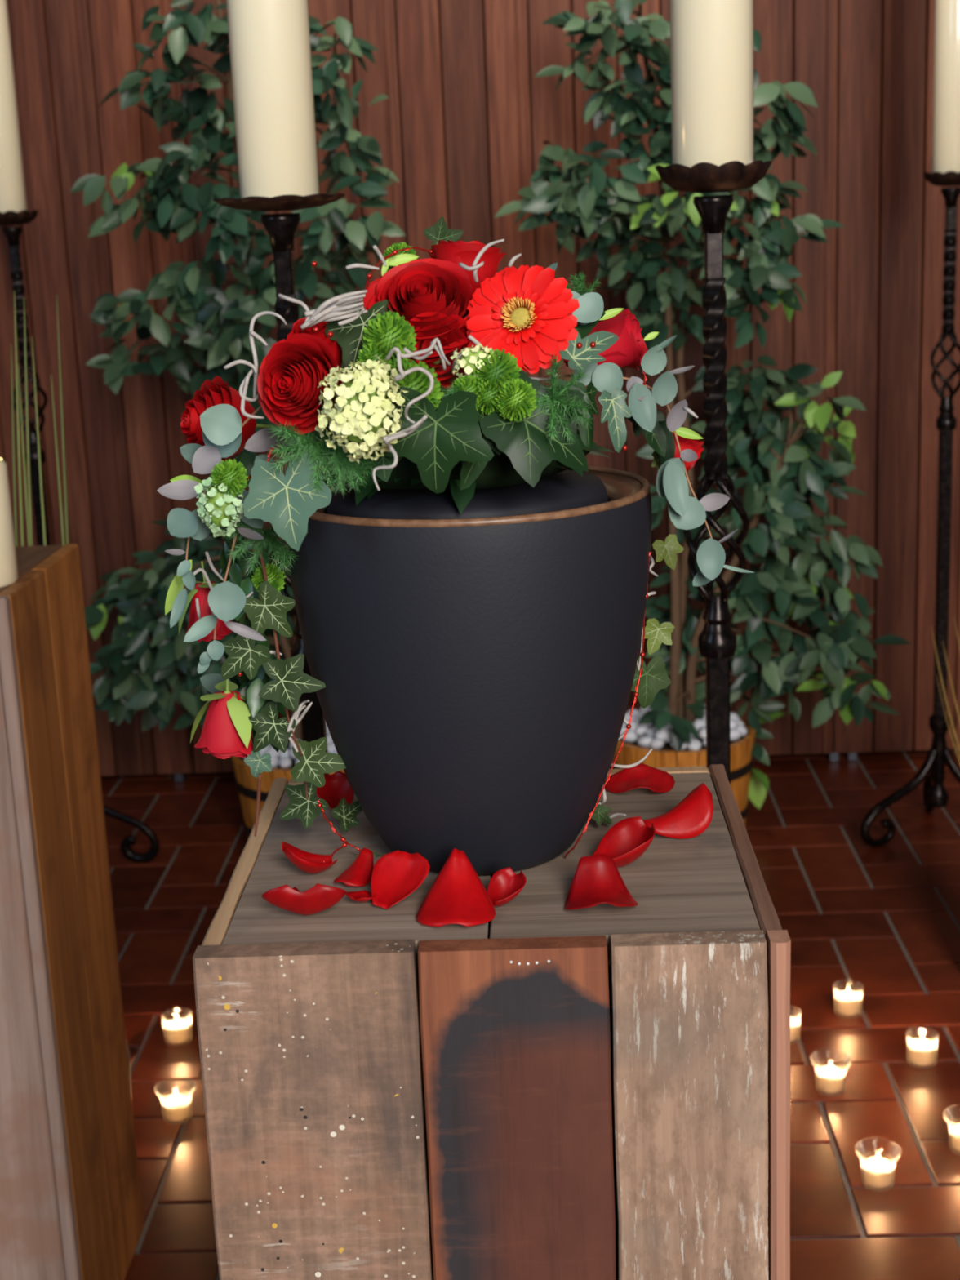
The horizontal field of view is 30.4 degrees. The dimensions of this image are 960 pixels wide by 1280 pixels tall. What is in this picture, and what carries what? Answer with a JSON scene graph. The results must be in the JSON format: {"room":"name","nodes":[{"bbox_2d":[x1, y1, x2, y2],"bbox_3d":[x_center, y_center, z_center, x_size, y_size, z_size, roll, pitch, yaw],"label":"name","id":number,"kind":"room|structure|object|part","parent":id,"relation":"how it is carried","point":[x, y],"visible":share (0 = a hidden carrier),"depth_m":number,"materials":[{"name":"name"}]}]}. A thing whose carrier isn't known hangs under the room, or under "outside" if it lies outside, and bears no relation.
{"room":"funeral chapel","nodes":[
{"label":"funeral chapel","id":0,"kind":"room"},
{"bbox_2d":[125,1039,132,1102],"bbox_3d":[-0.575,0.656,2.575,0.132,0.310,0.132,-2,14,2],"label":"vase","id":1,"kind":"object","parent":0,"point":[128,1055],"depth_m":2.57,"materials":[{"name":"ceramic"}]},
{"bbox_2d":[0,0,959,782],"bbox_3d":[0.112,-1.079,4.103,8.021,2.900,0.053,-2,14,2],"label":"wall","id":2,"kind":"structure","parent":0,"point":[464,122],"depth_m":4.12,"materials":[{"name":"brown wood"}]},
{"bbox_2d":[100,747,959,1279],"bbox_3d":[0.117,0.825,2.671,8.400,0.121,6.000,-2,14,2],"label":"floor","id":3,"kind":"structure","parent":0,"point":[885,918],"depth_m":3.18,"materials":[{"name":"tile"}]},
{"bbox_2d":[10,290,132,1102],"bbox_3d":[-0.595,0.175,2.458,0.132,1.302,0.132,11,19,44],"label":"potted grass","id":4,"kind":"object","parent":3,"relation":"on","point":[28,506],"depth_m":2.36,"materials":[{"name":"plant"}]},
{"bbox_3d":[-0.623,0.072,2.443,0.013,0.950,0.052,5,15,28],"label":"blade","id":5,"kind":"part","parent":4,"relation":"part of","materials":[{"name":"green plant"}]},
{"bbox_3d":[-0.607,0.042,2.413,0.066,1.022,0.012,10,19,42],"label":"blade","id":6,"kind":"part","parent":4,"relation":"part of","materials":[{"name":"green plant"}]},
{"bbox_3d":[-0.600,0.087,2.427,0.025,0.926,0.006,2,14,16],"label":"blade","id":7,"kind":"part","parent":4,"relation":"part of","materials":[{"name":"green plant"}]},
{"bbox_3d":[-0.599,0.045,2.423,0.048,1.011,0.004,-4,14,-8],"label":"blade","id":8,"kind":"part","parent":4,"relation":"part of","materials":[{"name":"green plant"}]},
{"bbox_3d":[-0.591,0.063,2.455,0.032,0.960,0.003,-9,15,-24],"label":"blade","id":9,"kind":"part","parent":4,"relation":"part of","materials":[{"name":"green plant"}]},
{"bbox_3d":[-0.569,0.091,2.446,0.039,0.909,0.004,-8,15,-24],"label":"blade","id":10,"kind":"part","parent":4,"relation":"part of","materials":[{"name":"green plant"}]},
{"bbox_3d":[-0.563,0.041,2.427,0.063,1.014,0.005,-1,14,6],"label":"blade","id":11,"kind":"part","parent":4,"relation":"part of","materials":[{"name":"green plant"}]},
{"bbox_2d":[0,543,143,1279],"bbox_3d":[-0.665,0.399,2.223,0.335,0.984,0.330,-2,14,2],"label":"pedestal","id":12,"kind":"object","parent":3,"relation":"on","point":[71,1206],"visible":1,"depth_m":2.13,"materials":[{"name":"wood"}]},
{"bbox_2d":[0,457,18,586],"bbox_3d":[-0.576,-0.152,2.011,0.080,0.180,0.080,-2,14,2],"label":"pillar candle","id":13,"kind":"object","parent":12,"relation":"on","point":[9,575],"visible":1,"depth_m":2.00,"materials":[{"name":"beige wax"}]},
{"bbox_3d":[-0.510,0.430,2.067,0.016,0.984,0.018,-2,14,2],"label":"corner post","id":14,"kind":"part","parent":12,"relation":"part of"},
{"bbox_2d":[0,209,159,862],"bbox_3d":[-0.899,-0.197,3.799,0.327,1.417,0.344,-2,14,2],"label":"candlestick","id":15,"kind":"object","parent":3,"relation":"on","point":[13,234],"visible":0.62,"depth_m":3.71,"materials":[{"name":"metal"}]},
{"bbox_2d":[2,226,22,246],"bbox_3d":[-0.961,-0.831,3.631,0.042,0.038,0.042,-2,14,2],"label":"socket","id":16,"kind":"object","parent":15,"relation":"attached to","point":[13,234],"depth_m":3.62,"materials":[{"name":"metal"}]},
{"bbox_2d":[0,0,26,213],"bbox_3d":[-0.983,-1.169,3.549,0.082,0.630,0.082,-2,14,2],"label":"candle","id":17,"kind":"object","parent":15,"relation":"on","point":[12,188],"visible":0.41,"depth_m":3.56,"materials":[{"name":"beige wax"}]},
{"bbox_3d":[-0.963,-0.866,3.623,0.110,0.030,0.110,-2,14,2],"label":"drip plate","id":18,"kind":"part","parent":15,"relation":"part of","materials":[{"name":"metal"}]},
{"bbox_3d":[-0.960,-0.500,3.707,0.048,0.145,0.052,-2,14,2],"label":"cage rod","id":19,"kind":"part","parent":15,"relation":"part of","materials":[{"name":"metal"}]},
{"bbox_3d":[-0.952,-0.504,3.724,0.052,0.145,0.047,-2,14,2],"label":"cage rod","id":20,"kind":"part","parent":15,"relation":"part of","materials":[{"name":"metal"}]},
{"bbox_3d":[-0.943,-0.499,3.699,0.052,0.145,0.047,-2,14,2],"label":"cage rod","id":21,"kind":"part","parent":15,"relation":"part of","materials":[{"name":"metal"}]},
{"bbox_3d":[-0.935,-0.503,3.716,0.048,0.145,0.052,-2,14,2],"label":"cage rod","id":22,"kind":"part","parent":15,"relation":"part of","materials":[{"name":"metal"}]},
{"bbox_3d":[-0.810,0.395,3.912,0.197,0.205,0.019,0,14,10],"label":"leg","id":23,"kind":"part","parent":15,"relation":"part of","materials":[{"name":"metal"}]},
{"bbox_2d":[154,1076,195,1124],"bbox_3d":[-0.480,0.731,2.789,0.065,0.054,0.065,-2,14,2],"label":"tealight","id":24,"kind":"object","parent":3,"relation":"on","point":[176,1108],"visible":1,"depth_m":2.78,"materials":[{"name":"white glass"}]},
{"bbox_2d":[160,1009,192,1046],"bbox_3d":[-0.524,0.670,3.054,0.052,0.051,0.052,-2,14,2],"label":"tealight","id":25,"kind":"object","parent":3,"relation":"on","point":[177,1031],"visible":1,"depth_m":3.04,"materials":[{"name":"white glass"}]},
{"bbox_2d":[70,0,405,837],"bbox_3d":[-0.523,-0.426,3.747,0.797,1.853,0.417,0,14,9],"label":"potted ficus","id":26,"kind":"object","parent":3,"relation":"on","point":[194,300],"visible":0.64,"depth_m":3.61,"materials":[{"name":"plant"}]},
{"bbox_3d":[-0.487,-0.009,3.832,0.242,0.558,0.057,-4,14,-5],"label":"stem","id":27,"kind":"part","parent":26,"relation":"part of","materials":[{"name":"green plant"}]},
{"bbox_3d":[-0.456,-0.553,3.788,0.062,1.631,0.141,-10,16,-29],"label":"stem","id":28,"kind":"part","parent":26,"relation":"part of","materials":[{"name":"green plant"}]},
{"bbox_2d":[258,745,269,754],"bbox_3d":[-0.473,0.238,3.841,0.038,0.026,0.032,10,18,41],"label":"pebble","id":29,"kind":"object","parent":26,"relation":"on","point":[262,751],"visible":0.3,"depth_m":3.83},
{"bbox_2d":[271,755,279,768],"bbox_3d":[-0.451,0.263,3.811,0.033,0.028,0.040,-5,14,-12],"label":"pebble","id":30,"kind":"object","parent":26,"relation":"on","point":[274,760],"visible":0.5,"depth_m":3.80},
{"bbox_2d":[265,746,282,756],"bbox_3d":[-0.446,0.243,3.820,0.031,0.028,0.039,8,17,36],"label":"pebble","id":31,"kind":"object","parent":30,"relation":"on","point":[271,750],"visible":0.59,"depth_m":3.81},
{"bbox_2d":[277,748,290,759],"bbox_3d":[-0.427,0.248,3.832,0.034,0.024,0.031,-1,14,6],"label":"pebble","id":32,"kind":"object","parent":26,"relation":"on","point":[286,753],"visible":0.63,"depth_m":3.82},
{"bbox_2d":[278,756,291,768],"bbox_3d":[-0.420,0.264,3.798,0.026,0.023,0.033,-10,16,-28],"label":"pebble","id":33,"kind":"object","parent":26,"relation":"on","point":[285,762],"visible":1,"depth_m":3.79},
{"bbox_3d":[-0.347,-0.459,3.805,0.183,1.432,0.051,-13,17,-36],"label":"stem","id":34,"kind":"part","parent":26,"relation":"part of","materials":[{"name":"brown plant"}]},
{"bbox_2d":[327,742,333,753],"bbox_3d":[-0.324,0.239,3.849,0.039,0.029,0.032,11,19,43],"label":"pebble","id":35,"kind":"object","parent":26,"relation":"on","point":[330,749],"visible":0.34,"depth_m":3.83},
{"label":"pebble","id":36,"kind":"object","parent":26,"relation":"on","visible":0},
{"bbox_2d":[327,733,333,743],"bbox_3d":[-0.323,0.216,3.877,0.034,0.024,0.030,6,16,30],"label":"pebble","id":37,"kind":"object","parent":36,"relation":"on","point":[328,735],"visible":0.31,"depth_m":3.87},
{"label":"pebble","id":38,"kind":"object","parent":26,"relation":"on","visible":0},
{"bbox_2d":[331,742,336,751],"bbox_3d":[-0.311,0.233,3.837,0.030,0.023,0.025,8,17,35],"label":"pebble","id":39,"kind":"object","parent":38,"relation":"on","point":[332,743],"visible":0.28,"depth_m":3.83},
{"label":"pebble","id":40,"kind":"object","parent":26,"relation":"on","visible":0},
{"bbox_2d":[289,748,296,758],"bbox_3d":[-0.393,0.244,3.804,0.037,0.024,0.029,1,14,13],"label":"pebble","id":41,"kind":"object","parent":40,"relation":"on","point":[291,754],"visible":0.27,"depth_m":3.80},
{"bbox_2d":[213,192,345,774],"bbox_3d":[-0.222,0.228,1.973,0.302,1.403,0.352,-10,15,-27],"label":"candlestick","id":42,"kind":"object","parent":3,"relation":"on","point":[281,228],"visible":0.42,"depth_m":1.84,"materials":[{"name":"metal"}]},
{"bbox_2d":[226,0,319,198],"bbox_3d":[-0.220,-0.763,1.755,0.082,0.630,0.082,-2,14,2],"label":"candle","id":43,"kind":"object","parent":42,"relation":"on","point":[270,47],"visible":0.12,"depth_m":1.77,"materials":[{"name":"beige wax"}]},
{"bbox_3d":[-0.208,-0.453,1.830,0.134,0.015,0.134,-2,14,2],"label":"drip plate","id":44,"kind":"part","parent":42,"relation":"part of","materials":[{"name":"metal"}]},
{"bbox_2d":[260,213,301,251],"bbox_3d":[-0.207,-0.424,1.837,0.042,0.038,0.042,-2,14,2],"label":"socket","id":45,"kind":"object","parent":42,"relation":"attached to","point":[281,228],"depth_m":1.82,"materials":[{"name":"metal"}]},
{"bbox_3d":[-0.205,-0.094,1.913,0.048,0.145,0.052,-2,14,2],"label":"cage rod","id":46,"kind":"part","parent":42,"relation":"part of","materials":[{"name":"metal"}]},
{"bbox_3d":[-0.197,-0.098,1.930,0.052,0.145,0.047,-2,14,2],"label":"cage rod","id":47,"kind":"part","parent":42,"relation":"part of","materials":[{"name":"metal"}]},
{"bbox_2d":[192,764,791,1279],"bbox_3d":[0.029,0.608,1.278,0.342,0.970,0.332,-2,14,2],"label":"pedestal","id":48,"kind":"object","parent":3,"relation":"on","point":[541,1089],"visible":0.94,"depth_m":1.03,"materials":[{"name":"brown wood"}]},
{"bbox_2d":[262,883,346,915],"bbox_3d":[-0.105,0.154,1.065,0.052,0.024,0.031,-2,14,2],"label":"petal","id":49,"kind":"object","parent":48,"relation":"on","point":[320,897],"visible":1,"depth_m":1.05,"materials":[{"name":"plant"}]},
{"bbox_2d":[281,841,337,873],"bbox_3d":[-0.109,0.140,1.127,0.035,0.023,0.032,-2,14,2],"label":"petal","id":50,"kind":"object","parent":48,"relation":"on","point":[307,862],"visible":1,"depth_m":1.13,"materials":[{"name":"plant"}]},
{"bbox_2d":[315,770,354,808],"bbox_3d":[-0.104,0.109,1.253,0.029,0.023,0.033,-2,14,2],"label":"petal","id":51,"kind":"object","parent":48,"relation":"on","point":[337,786],"visible":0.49,"depth_m":1.26,"materials":[{"name":"plant"}]},
{"bbox_2d":[333,848,373,886],"bbox_3d":[-0.080,0.144,1.117,0.025,0.017,0.030,-2,14,2],"label":"petal","id":52,"kind":"object","parent":48,"relation":"on","point":[359,873],"visible":0.99,"depth_m":1.12,"materials":[{"name":"plant"}]},
{"bbox_2d":[346,889,376,902],"bbox_3d":[-0.073,0.157,1.082,0.019,0.007,0.021,-2,14,2],"label":"petal","id":53,"kind":"object","parent":48,"relation":"on","point":[364,895],"visible":1,"depth_m":1.08,"materials":[{"name":"plant"}]},
{"bbox_2d":[370,850,430,909],"bbox_3d":[-0.049,0.147,1.081,0.037,0.026,0.039,-2,14,2],"label":"petal","id":54,"kind":"object","parent":48,"relation":"on","point":[397,874],"visible":1,"depth_m":1.09,"materials":[{"name":"plant"}]},
{"bbox_2d":[416,848,496,927],"bbox_3d":[-0.014,0.148,1.051,0.048,0.034,0.047,9,18,40],"label":"petal","id":55,"kind":"object","parent":48,"relation":"on","point":[457,895],"visible":1,"depth_m":1.06,"materials":[{"name":"plant"}]},
{"bbox_2d":[285,465,651,875],"bbox_3d":[-0.004,0.017,1.142,0.232,0.247,0.232,-14,18,-40],"label":"urn","id":56,"kind":"object","parent":48,"relation":"on","point":[477,665],"visible":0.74,"depth_m":1.05,"materials":[{"name":"stone"}]},
{"bbox_2d":[156,216,754,862],"bbox_3d":[-0.023,-0.048,1.099,0.346,0.419,0.264,-7,15,-19],"label":"flower arrangement","id":57,"kind":"object","parent":56,"relation":"on","point":[467,423],"visible":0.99,"depth_m":1.01,"materials":[{"name":"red plant"}]},
{"bbox_3d":[-0.008,-0.090,1.116,0.178,0.027,0.178,-2,14,2],"label":"lid","id":58,"kind":"part","parent":56,"relation":"part of","materials":[{"name":"stone"}]},
{"bbox_2d":[486,866,526,906],"bbox_3d":[0.016,0.151,1.069,0.026,0.019,0.026,-2,14,2],"label":"petal","id":59,"kind":"object","parent":48,"relation":"on","point":[504,885],"visible":1,"depth_m":1.07,"materials":[{"name":"plant"}]},
{"bbox_2d":[564,853,637,910],"bbox_3d":[0.072,0.147,1.057,0.044,0.026,0.044,-2,14,2],"label":"petal","id":60,"kind":"object","parent":48,"relation":"on","point":[597,880],"visible":1,"depth_m":1.07,"materials":[{"name":"plant"}]},
{"bbox_2d":[593,816,655,867],"bbox_3d":[0.091,0.130,1.123,0.040,0.027,0.036,-2,14,2],"label":"petal","id":61,"kind":"object","parent":48,"relation":"on","point":[626,841],"visible":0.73,"depth_m":1.13,"materials":[{"name":"plant"}]},
{"bbox_2d":[603,763,675,793],"bbox_3d":[0.114,0.100,1.261,0.051,0.018,0.028,-2,14,2],"label":"petal","id":62,"kind":"object","parent":48,"relation":"on","point":[641,775],"visible":0.97,"depth_m":1.27,"materials":[{"name":"plant"}]},
{"bbox_2d":[643,782,713,839],"bbox_3d":[0.132,0.112,1.181,0.047,0.032,0.039,-2,14,2],"label":"petal","id":63,"kind":"object","parent":48,"relation":"on","point":[693,815],"visible":0.93,"depth_m":1.17,"materials":[{"name":"plant"}]},
{"bbox_3d":[0.190,0.640,1.120,0.012,0.970,0.018,-2,14,2],"label":"corner post","id":64,"kind":"part","parent":48,"relation":"part of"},
{"bbox_2d":[494,0,911,825],"bbox_3d":[0.470,-0.436,3.750,0.844,1.790,0.443,-2,14,2],"label":"potted ficus","id":65,"kind":"object","parent":3,"relation":"on","point":[581,208],"visible":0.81,"depth_m":3.69,"materials":[{"name":"plant"}]},
{"bbox_2d":[619,725,626,736],"bbox_3d":[0.316,0.203,3.869,0.038,0.026,0.030,0,14,8],"label":"pebble","id":66,"kind":"object","parent":65,"relation":"on","point":[624,728],"visible":0.31,"depth_m":3.86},
{"bbox_2d":[621,730,639,742],"bbox_3d":[0.326,0.210,3.838,0.039,0.027,0.031,-2,14,2],"label":"pebble","id":67,"kind":"object","parent":65,"relation":"on","point":[631,736],"visible":0.76,"depth_m":3.83,"materials":[{"name":"stone"}]},
{"bbox_2d":[625,712,636,721],"bbox_3d":[0.331,0.175,3.909,0.036,0.025,0.029,11,19,43],"label":"pebble","id":68,"kind":"object","parent":65,"relation":"on","point":[633,717],"visible":0.41,"depth_m":3.90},
{"bbox_2d":[626,709,639,716],"bbox_3d":[0.343,0.167,3.939,0.030,0.027,0.036,-13,17,-36],"label":"pebble","id":69,"kind":"object","parent":65,"relation":"on","point":[635,712],"visible":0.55,"depth_m":3.92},
{"bbox_2d":[629,720,639,731],"bbox_3d":[0.336,0.189,3.848,0.030,0.026,0.038,-4,14,-5],"label":"pebble","id":70,"kind":"object","parent":65,"relation":"on","point":[634,724],"visible":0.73,"depth_m":3.83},
{"bbox_2d":[634,724,648,735],"bbox_3d":[0.349,0.195,3.823,0.031,0.024,0.027,-11,16,-30],"label":"pebble","id":71,"kind":"object","parent":65,"relation":"on","point":[641,730],"visible":1,"depth_m":3.81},
{"bbox_2d":[637,708,648,719],"bbox_3d":[0.366,0.167,3.902,0.031,0.030,0.039,2,14,18],"label":"pebble","id":72,"kind":"object","parent":65,"relation":"on","point":[642,711],"visible":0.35,"depth_m":3.89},
{"bbox_2d":[637,735,653,747],"bbox_3d":[0.356,0.218,3.797,0.038,0.027,0.031,8,17,35],"label":"pebble","id":73,"kind":"object","parent":65,"relation":"on","point":[644,740],"visible":0.99,"depth_m":3.79,"materials":[{"name":"stone"}]},
{"bbox_2d":[645,728,656,738],"bbox_3d":[0.374,0.204,3.821,0.032,0.024,0.026,5,16,28],"label":"pebble","id":74,"kind":"object","parent":65,"relation":"on","point":[651,731],"visible":0.65,"depth_m":3.81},
{"bbox_2d":[649,737,664,750],"bbox_3d":[0.379,0.222,3.780,0.031,0.030,0.041,-2,14,3],"label":"pebble","id":75,"kind":"object","parent":65,"relation":"on","point":[656,744],"visible":0.99,"depth_m":3.77,"materials":[{"name":"stone"}]},
{"bbox_3d":[0.395,-0.538,3.763,0.055,1.518,0.123,-6,14,-13],"label":"stem","id":76,"kind":"part","parent":65,"relation":"part of","materials":[{"name":"brown plant"}]},
{"bbox_2d":[654,728,668,740],"bbox_3d":[0.390,0.203,3.787,0.029,0.027,0.037,-1,14,6],"label":"pebble","id":77,"kind":"object","parent":65,"relation":"on","point":[663,734],"visible":0.88,"depth_m":3.78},
{"bbox_2d":[653,723,671,730],"bbox_3d":[0.396,0.186,3.822,0.038,0.030,0.030,-4,14,-8],"label":"pebble","id":78,"kind":"object","parent":65,"relation":"on","point":[668,726],"visible":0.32,"depth_m":3.81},
{"bbox_2d":[664,729,671,742],"bbox_3d":[0.403,0.207,3.801,0.032,0.027,0.029,8,17,36],"label":"pebble","id":79,"kind":"object","parent":65,"relation":"on","point":[668,740],"visible":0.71,"depth_m":3.79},
{"bbox_2d":[671,742,686,750],"bbox_3d":[0.424,0.223,3.765,0.034,0.026,0.027,-5,14,-11],"label":"pebble","id":80,"kind":"object","parent":65,"relation":"on","point":[684,746],"visible":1,"depth_m":3.76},
{"bbox_3d":[0.449,-0.526,3.790,0.155,1.480,0.073,-13,17,-38],"label":"stem","id":81,"kind":"part","parent":65,"relation":"part of","materials":[{"name":"brown plant"}]},
{"bbox_2d":[685,737,702,751],"bbox_3d":[0.456,0.223,3.763,0.038,0.028,0.034,11,19,43],"label":"pebble","id":82,"kind":"object","parent":65,"relation":"on","point":[695,744],"visible":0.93,"depth_m":3.75,"materials":[{"name":"stone"}]},
{"bbox_2d":[693,719,706,731],"bbox_3d":[0.475,0.185,3.813,0.030,0.026,0.038,0,14,8],"label":"pebble","id":83,"kind":"object","parent":65,"relation":"on","point":[698,723],"visible":0.72,"depth_m":3.80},
{"bbox_2d":[698,726,706,739],"bbox_3d":[0.483,0.199,3.781,0.030,0.028,0.037,-3,14,-4],"label":"pebble","id":84,"kind":"object","parent":65,"relation":"on","point":[702,731],"visible":0.56,"depth_m":3.77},
{"bbox_2d":[702,738,706,746],"bbox_3d":[0.494,0.219,3.773,0.034,0.024,0.027,-9,15,-26],"label":"pebble","id":85,"kind":"object","parent":65,"relation":"on","point":[704,740],"visible":0.16,"depth_m":3.77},
{"bbox_2d":[729,718,738,728],"bbox_3d":[0.545,0.183,3.839,0.029,0.025,0.036,-10,16,-29],"label":"pebble","id":86,"kind":"object","parent":65,"relation":"on","point":[734,724],"visible":0.57,"depth_m":3.83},
{"bbox_2d":[729,712,739,721],"bbox_3d":[0.555,0.171,3.884,0.033,0.022,0.026,-1,14,5],"label":"pebble","id":87,"kind":"object","parent":65,"relation":"on","point":[732,715],"visible":0.46,"depth_m":3.87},
{"bbox_2d":[730,728,742,740],"bbox_3d":[0.548,0.205,3.818,0.036,0.026,0.028,-6,14,-13],"label":"pebble","id":88,"kind":"object","parent":65,"relation":"on","point":[735,734],"visible":0.73,"depth_m":3.81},
{"bbox_3d":[0.547,-0.094,3.781,0.230,0.635,0.045,1,14,14],"label":"stem","id":89,"kind":"part","parent":65,"relation":"part of","materials":[{"name":"brown plant"}]},
{"bbox_2d":[737,719,744,726],"bbox_3d":[0.570,0.187,3.891,0.028,0.025,0.032,2,14,16],"label":"pebble","id":90,"kind":"object","parent":65,"relation":"on","point":[740,722],"visible":0.41,"depth_m":3.88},
{"bbox_2d":[736,724,747,736],"bbox_3d":[0.566,0.197,3.851,0.035,0.026,0.031,-2,14,1],"label":"pebble","id":91,"kind":"object","parent":65,"relation":"on","point":[741,728],"visible":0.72,"depth_m":3.84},
{"bbox_2d":[655,160,771,785],"bbox_3d":[0.226,0.206,1.956,0.302,1.418,0.352,-10,15,-27],"label":"candlestick","id":92,"kind":"object","parent":3,"relation":"on","point":[717,642],"visible":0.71,"depth_m":1.87,"materials":[{"name":"metal"}]},
{"bbox_3d":[0.242,-0.109,1.898,0.048,0.145,0.052,-2,14,2],"label":"cage rod","id":93,"kind":"part","parent":92,"relation":"part of","materials":[{"name":"metal"}]},
{"bbox_3d":[0.251,-0.113,1.915,0.052,0.145,0.047,-2,14,2],"label":"cage rod","id":94,"kind":"part","parent":92,"relation":"part of","materials":[{"name":"metal"}]},
{"bbox_2d":[670,0,753,167],"bbox_3d":[0.227,-0.778,1.740,0.083,0.630,0.083,-2,14,2],"label":"candle","id":95,"kind":"object","parent":92,"relation":"on","point":[712,41],"visible":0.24,"depth_m":1.76,"materials":[{"name":"beige wax"}]},
{"bbox_2d":[693,195,733,233],"bbox_3d":[0.241,-0.440,1.822,0.042,0.038,0.042,-2,14,2],"label":"socket","id":96,"kind":"object","parent":92,"relation":"attached to","point":[713,211],"depth_m":1.81,"materials":[{"name":"metal"}]},
{"bbox_3d":[0.240,-0.475,1.814,0.117,0.030,0.117,-2,14,2],"label":"drip plate","id":97,"kind":"part","parent":92,"relation":"part of","materials":[{"name":"metal"}]},
{"bbox_3d":[0.259,-0.108,1.890,0.052,0.145,0.047,-2,14,2],"label":"cage rod","id":98,"kind":"part","parent":92,"relation":"part of","materials":[{"name":"metal"}]},
{"bbox_3d":[0.267,-0.112,1.907,0.048,0.145,0.052,-2,14,2],"label":"cage rod","id":99,"kind":"part","parent":92,"relation":"part of","materials":[{"name":"metal"}]},
{"bbox_2d":[790,1006,801,1044],"bbox_3d":[0.514,0.647,2.969,0.052,0.051,0.052,-2,14,2],"label":"tealight","id":100,"kind":"object","parent":3,"relation":"on","point":[794,1021],"visible":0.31,"depth_m":2.95,"materials":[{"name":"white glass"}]},
{"bbox_2d":[809,1048,851,1096],"bbox_3d":[0.555,0.687,2.792,0.065,0.054,0.065,-2,14,2],"label":"tealight","id":101,"kind":"object","parent":3,"relation":"on","point":[830,1080],"visible":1,"depth_m":2.78,"materials":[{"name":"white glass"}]},
{"bbox_2d":[832,982,863,1017],"bbox_3d":[0.637,0.622,3.054,0.052,0.051,0.052,-2,14,2],"label":"tealight","id":102,"kind":"object","parent":3,"relation":"on","point":[847,1003],"visible":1,"depth_m":3.04,"materials":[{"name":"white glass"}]},
{"bbox_2d":[854,1137,901,1191],"bbox_3d":[0.569,0.752,2.521,0.065,0.054,0.065,-2,14,2],"label":"tealight","id":103,"kind":"object","parent":3,"relation":"on","point":[877,1173],"visible":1,"depth_m":2.51,"materials":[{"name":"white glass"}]},
{"bbox_2d":[859,170,959,847],"bbox_3d":[0.970,-0.266,3.762,0.346,1.417,0.319,-2,14,2],"label":"candlestick","id":104,"kind":"object","parent":3,"relation":"on","point":[933,768],"visible":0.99,"depth_m":3.73,"materials":[{"name":"metal"}]},
{"bbox_3d":[0.910,0.343,3.829,0.182,0.204,0.092,-2,14,2],"label":"leg","id":105,"kind":"part","parent":104,"relation":"part of","materials":[{"name":"metal"}]},
{"bbox_3d":[1.017,0.306,3.964,0.020,0.205,0.197,-1,14,8],"label":"leg","id":106,"kind":"part","parent":104,"relation":"part of","materials":[{"name":"metal"}]},
{"bbox_3d":[1.001,0.266,3.850,0.048,0.213,0.047,-2,14,2],"label":"knob","id":107,"kind":"part","parent":104,"relation":"part of","materials":[{"name":"metal"}]},
{"bbox_3d":[0.951,-0.931,3.558,0.110,0.030,0.110,-2,14,2],"label":"drip plate","id":108,"kind":"part","parent":104,"relation":"part of","materials":[{"name":"metal"}]},
{"bbox_3d":[0.954,-0.564,3.643,0.048,0.145,0.052,-2,14,2],"label":"cage rod","id":109,"kind":"part","parent":104,"relation":"part of","materials":[{"name":"metal"}]},
{"bbox_3d":[0.963,-0.569,3.660,0.052,0.145,0.047,-2,14,2],"label":"cage rod","id":110,"kind":"part","parent":104,"relation":"part of","materials":[{"name":"metal"}]},
{"bbox_2d":[931,0,959,173],"bbox_3d":[0.941,-1.233,3.485,0.083,0.630,0.083,-2,14,2],"label":"candle","id":111,"kind":"object","parent":104,"relation":"on","point":[946,77],"visible":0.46,"depth_m":3.49,"materials":[{"name":"beige wax"}]},
{"bbox_3d":[0.971,-0.563,3.635,0.052,0.145,0.047,-2,14,2],"label":"cage rod","id":112,"kind":"part","parent":104,"relation":"part of","materials":[{"name":"metal"}]},
{"bbox_2d":[940,187,959,207],"bbox_3d":[0.953,-0.895,3.567,0.042,0.038,0.042,-2,14,2],"label":"socket","id":113,"kind":"object","parent":104,"relation":"attached to","point":[950,195],"depth_m":3.56,"materials":[{"name":"metal"}]},
{"bbox_3d":[0.979,-0.568,3.652,0.048,0.145,0.052,-2,14,2],"label":"cage rod","id":114,"kind":"part","parent":104,"relation":"part of","materials":[{"name":"metal"}]},
{"bbox_3d":[1.085,0.343,3.806,0.200,0.207,0.017,8,17,37],"label":"leg","id":115,"kind":"part","parent":104,"relation":"part of","materials":[{"name":"metal"}]},
{"bbox_2d":[905,1028,938,1068],"bbox_3d":[0.719,0.663,2.868,0.052,0.051,0.052,-2,14,2],"label":"tealight","id":116,"kind":"object","parent":3,"relation":"on","point":[922,1053],"visible":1,"depth_m":2.86,"materials":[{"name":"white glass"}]},
{"bbox_2d":[931,616,959,763],"bbox_3d":[0.885,0.195,3.073,0.186,0.851,0.131,3,15,22],"label":"potted grass","id":117,"kind":"object","parent":3,"relation":"on","point":[942,682],"depth_m":3.04,"materials":[{"name":"plant"}]},
{"bbox_3d":[0.838,0.200,3.070,0.092,0.288,0.007,2,14,18],"label":"blade","id":118,"kind":"part","parent":117,"relation":"part of","materials":[{"name":"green plant"}]},
{"bbox_3d":[0.845,0.168,3.065,0.094,0.353,0.004,-3,14,-4],"label":"blade","id":119,"kind":"part","parent":117,"relation":"part of","materials":[{"name":"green plant"}]},
{"bbox_3d":[0.857,0.151,3.042,0.087,0.394,0.005,1,14,14],"label":"blade","id":120,"kind":"part","parent":117,"relation":"part of","materials":[{"name":"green plant"}]},
{"bbox_2d":[942,1105,959,1155],"bbox_3d":[0.716,0.727,2.603,0.065,0.054,0.065,-2,14,2],"label":"tealight","id":121,"kind":"object","parent":3,"relation":"on","point":[953,1130],"visible":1,"depth_m":2.60,"materials":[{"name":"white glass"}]}
]}

